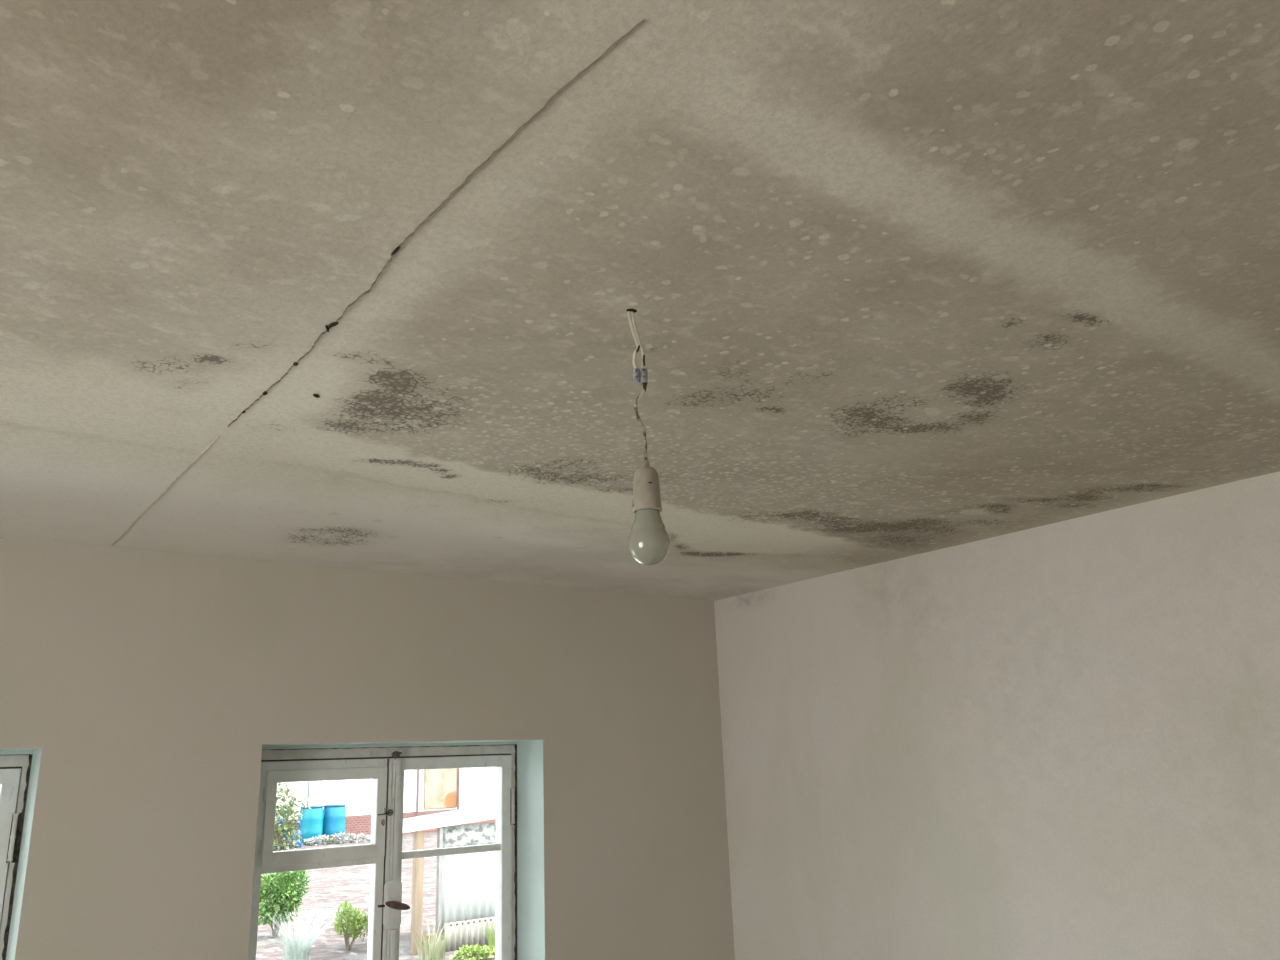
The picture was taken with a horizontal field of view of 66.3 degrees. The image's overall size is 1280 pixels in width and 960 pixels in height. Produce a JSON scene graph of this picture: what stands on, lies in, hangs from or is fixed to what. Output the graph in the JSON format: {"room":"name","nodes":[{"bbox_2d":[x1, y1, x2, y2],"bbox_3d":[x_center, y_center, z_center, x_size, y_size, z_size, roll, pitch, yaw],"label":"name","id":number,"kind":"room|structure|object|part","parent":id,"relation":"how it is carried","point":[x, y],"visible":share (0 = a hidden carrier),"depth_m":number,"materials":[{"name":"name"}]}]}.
{"room":"damaged room","nodes":[
{"label":"damaged room","id":0,"kind":"room"},
{"bbox_2d":[0,537,734,959],"bbox_3d":[-1.687,1.338,2.773,5.320,2.410,0.320,10,-20,-36],"label":"wall","id":1,"kind":"structure","parent":0,"point":[146,690],"depth_m":3.27,"materials":[{"name":"paint"}]},
{"bbox_2d":[0,750,32,959],"bbox_3d":[-2.155,1.280,2.387,1.039,1.181,0.305,10,-20,-36],"label":"window","id":2,"kind":"structure","parent":1,"relation":"in","point":[15,766],"depth_m":2.83,"materials":[{"name":"white paint"}]},
{"bbox_3d":[-2.012,1.337,2.594,0.505,1.085,0.050,10,-20,-36],"label":"sash frame","id":3,"kind":"part","parent":2,"relation":"part of","materials":[{"name":"white paint"}]},
{"bbox_2d":[248,742,517,959],"bbox_3d":[-0.841,1.510,3.348,1.039,1.181,0.305,10,-20,-36],"label":"window","id":4,"kind":"structure","parent":1,"relation":"in","point":[385,764],"depth_m":3.45,"materials":[{"name":"white paint"}]},
{"bbox_3d":[-1.086,1.499,3.272,0.464,1.085,0.050,10,-20,-36],"label":"sash frame","id":5,"kind":"part","parent":4,"relation":"part of","materials":[{"name":"white paint"}]},
{"bbox_2d":[259,767,392,867],"bbox_3d":[-1.072,1.149,3.367,0.452,0.303,0.062,10,-20,-36],"label":"sash","id":6,"kind":"object","parent":4,"relation":"attached to","point":[380,850],"depth_m":3.35,"materials":[{"name":"white paint"}]},
{"bbox_3d":[-0.835,1.467,3.377,0.086,0.034,0.035,10,-20,-36],"label":"handle knob","id":7,"kind":"part","parent":4,"relation":"part of","materials":[{"name":"brown metal"}]},
{"bbox_3d":[-0.699,1.567,3.555,0.505,1.085,0.050,10,-20,-36],"label":"sash frame","id":8,"kind":"part","parent":4,"relation":"part of","materials":[{"name":"white paint"}]},
{"bbox_2d":[0,0,1279,600],"bbox_3d":[-0.112,-0.421,1.040,5.320,0.005,5.712,10,-20,-36],"label":"ceiling","id":9,"kind":"structure","parent":0,"point":[354,284],"depth_m":1.45,"materials":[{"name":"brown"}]},
{"bbox_2d":[627,311,669,564],"bbox_3d":[0.007,-0.074,1.509,0.064,0.418,0.064,10,-20,-36],"label":"hanging light bulb","id":10,"kind":"object","parent":9,"relation":"hanging from","point":[648,539],"visible":1,"depth_m":1.46,"materials":[{"name":"white glass"}]},
{"bbox_2d":[632,460,661,513],"bbox_3d":[0.010,0.009,1.485,0.045,0.081,0.044,10,-20,-36],"label":"socket","id":11,"kind":"object","parent":10,"relation":"attached to","point":[646,499],"depth_m":1.47,"materials":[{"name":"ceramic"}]},
{"bbox_3d":[0.013,0.085,1.463,0.064,0.086,0.064,10,-20,-36],"label":"glass bulb","id":12,"kind":"part","parent":10,"relation":"part of","materials":[{"name":"grey glass"}]},
{"bbox_2d":[714,471,1279,959],"bbox_3d":[2.072,0.996,2.095,0.200,2.410,5.392,10,-20,-36],"label":"wall","id":13,"kind":"structure","parent":0,"point":[1059,740],"depth_m":3.13,"materials":[{"name":"paint"}]},
{"label":"outside","id":14,"kind":"structure","parent":0,"visible":0},
{"bbox_2d":[256,832,494,959],"bbox_3d":[-3.330,9.551,26.218,52.000,0.100,41.388,10,-20,-36],"label":"ground","id":15,"kind":"structure","parent":14,"point":[329,887],"depth_m":13.14,"materials":[{"name":"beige stone"}]},
{"bbox_2d":[258,870,310,936],"bbox_3d":[-4.012,4.646,10.832,0.723,0.755,0.535,5,-18,-22],"label":"round shrub","id":16,"kind":"object","parent":15,"relation":"on","point":[280,897],"visible":0.88,"depth_m":10.77,"materials":[{"name":"green plant"}]},
{"bbox_2d":[278,818,301,847],"bbox_3d":[-8.827,8.853,24.599,0.696,0.737,0.380,10,-20,-36],"label":"watering can","id":17,"kind":"object","parent":15,"relation":"on","point":[298,833],"visible":0.4,"depth_m":24.52,"materials":[{"name":"blue plastic"}]},
{"bbox_3d":[-8.949,8.784,24.525,0.395,0.636,0.234,10,-20,-36],"label":"spout","id":18,"kind":"part","parent":17,"relation":"part of","materials":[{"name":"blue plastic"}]},
{"bbox_2d":[273,783,310,850],"bbox_3d":[-8.533,7.927,23.561,1.249,2.170,0.854,10,-20,-36],"label":"leafy sapling","id":19,"kind":"object","parent":15,"relation":"on","point":[281,829],"visible":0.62,"depth_m":23.42,"materials":[{"name":"green plant"}]},
{"bbox_2d":[262,904,350,959],"bbox_3d":[-3.149,4.254,9.159,0.950,0.499,0.997,10,-20,-36],"label":"plant","id":20,"kind":"object","parent":15,"relation":"on","point":[293,952],"visible":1,"depth_m":9.06,"materials":[{"name":"plant"}]},
{"bbox_2d":[299,806,322,844],"bbox_3d":[-8.706,9.126,25.920,0.616,0.945,0.616,10,-20,-36],"label":"barrel","id":21,"kind":"object","parent":15,"relation":"on","point":[311,822],"visible":0.77,"depth_m":25.71,"materials":[{"name":"plastic"}]},
{"bbox_3d":[-8.722,8.694,26.046,0.588,0.045,0.588,10,-20,-36],"label":"lid","id":22,"kind":"part","parent":21,"relation":"part of","materials":[{"name":"blue plastic"}]},
{"bbox_2d":[322,804,345,842],"bbox_3d":[-8.246,9.241,26.376,0.616,0.945,0.616,10,-20,-36],"label":"barrel","id":23,"kind":"object","parent":15,"relation":"on","point":[334,816],"visible":0.84,"depth_m":26.18,"materials":[{"name":"blue plastic"}]},
{"bbox_3d":[-8.263,8.810,26.502,0.588,0.045,0.588,10,-20,-36],"label":"lid","id":24,"kind":"part","parent":23,"relation":"part of","materials":[{"name":"blue plastic"}]},
{"bbox_2d":[302,831,370,845],"bbox_3d":[-7.844,9.367,25.586,1.951,0.383,0.576,10,-20,-36],"label":"plant","id":25,"kind":"object","parent":15,"relation":"on","point":[329,840],"visible":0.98,"depth_m":25.50,"materials":[{"name":"white plant"}]},
{"bbox_2d":[333,900,368,950],"bbox_3d":[-2.868,4.452,9.829,0.461,0.483,0.358,10,-20,-36],"label":"shrub","id":26,"kind":"object","parent":15,"relation":"on","point":[354,932],"visible":0.96,"depth_m":9.77,"materials":[{"name":"green plant"}]},
{"bbox_2d":[274,767,495,842],"bbox_3d":[-7.608,9.118,32.171,28.800,4.420,7.000,10,-20,-36],"label":"outbuilding","id":27,"kind":"structure","parent":15,"relation":"on","point":[426,791],"depth_m":28.91,"materials":[{"name":"white paint"}]},
{"bbox_2d":[424,768,456,808],"bbox_3d":[-5.996,8.867,29.523,1.050,1.940,0.090,10,-20,-36],"label":"banner","id":28,"kind":"object","parent":27,"relation":"hanging from","point":[440,785],"depth_m":29.36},
{"bbox_2d":[422,932,434,943],"bbox_3d":[-2.139,4.702,10.063,0.110,0.070,0.220,-9,-18,23],"label":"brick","id":29,"kind":"object","parent":15,"relation":"on","point":[431,934],"visible":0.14,"depth_m":9.98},
{"bbox_2d":[408,918,459,959],"bbox_3d":[-1.949,4.283,9.114,0.484,0.330,0.516,-14,-20,34],"label":"grass","id":30,"kind":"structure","parent":15,"relation":"on","point":[431,952],"depth_m":9.07,"materials":[{"name":"plant"}]},
{"bbox_2d":[403,803,495,954],"bbox_3d":[-1.834,4.135,10.414,2.100,1.332,1.210,10,-20,-36],"label":"shelter","id":31,"kind":"object","parent":15,"relation":"on","point":[465,883],"visible":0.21,"depth_m":9.83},
{"bbox_3d":[-2.165,3.997,9.535,0.085,1.130,0.080,10,-20,-36],"label":"wooden post","id":32,"kind":"part","parent":31,"relation":"part of","materials":[{"name":"beige wood"}]},
{"bbox_2d":[444,917,495,951],"bbox_3d":[-1.260,4.528,9.912,1.560,0.255,0.046,10,-20,-36],"label":"corrugated panel","id":33,"kind":"object","parent":15,"relation":"on","point":[469,932],"visible":0.4,"depth_m":9.61,"materials":[{"name":"white metal"}]},
{"bbox_2d":[449,943,494,959],"bbox_3d":[-1.522,4.334,8.971,0.480,0.185,0.299,10,-20,-36],"label":"leafy plant","id":34,"kind":"object","parent":15,"relation":"on","point":[472,952],"visible":0.96,"depth_m":8.93,"materials":[{"name":"green plant"}]},
{"bbox_2d":[485,921,495,952],"bbox_3d":[-1.326,4.365,9.448,0.450,0.313,0.450,10,-20,-36],"label":"grass","id":35,"kind":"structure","parent":15,"relation":"on","point":[490,941],"depth_m":9.37,"materials":[{"name":"green plant"}]}
]}

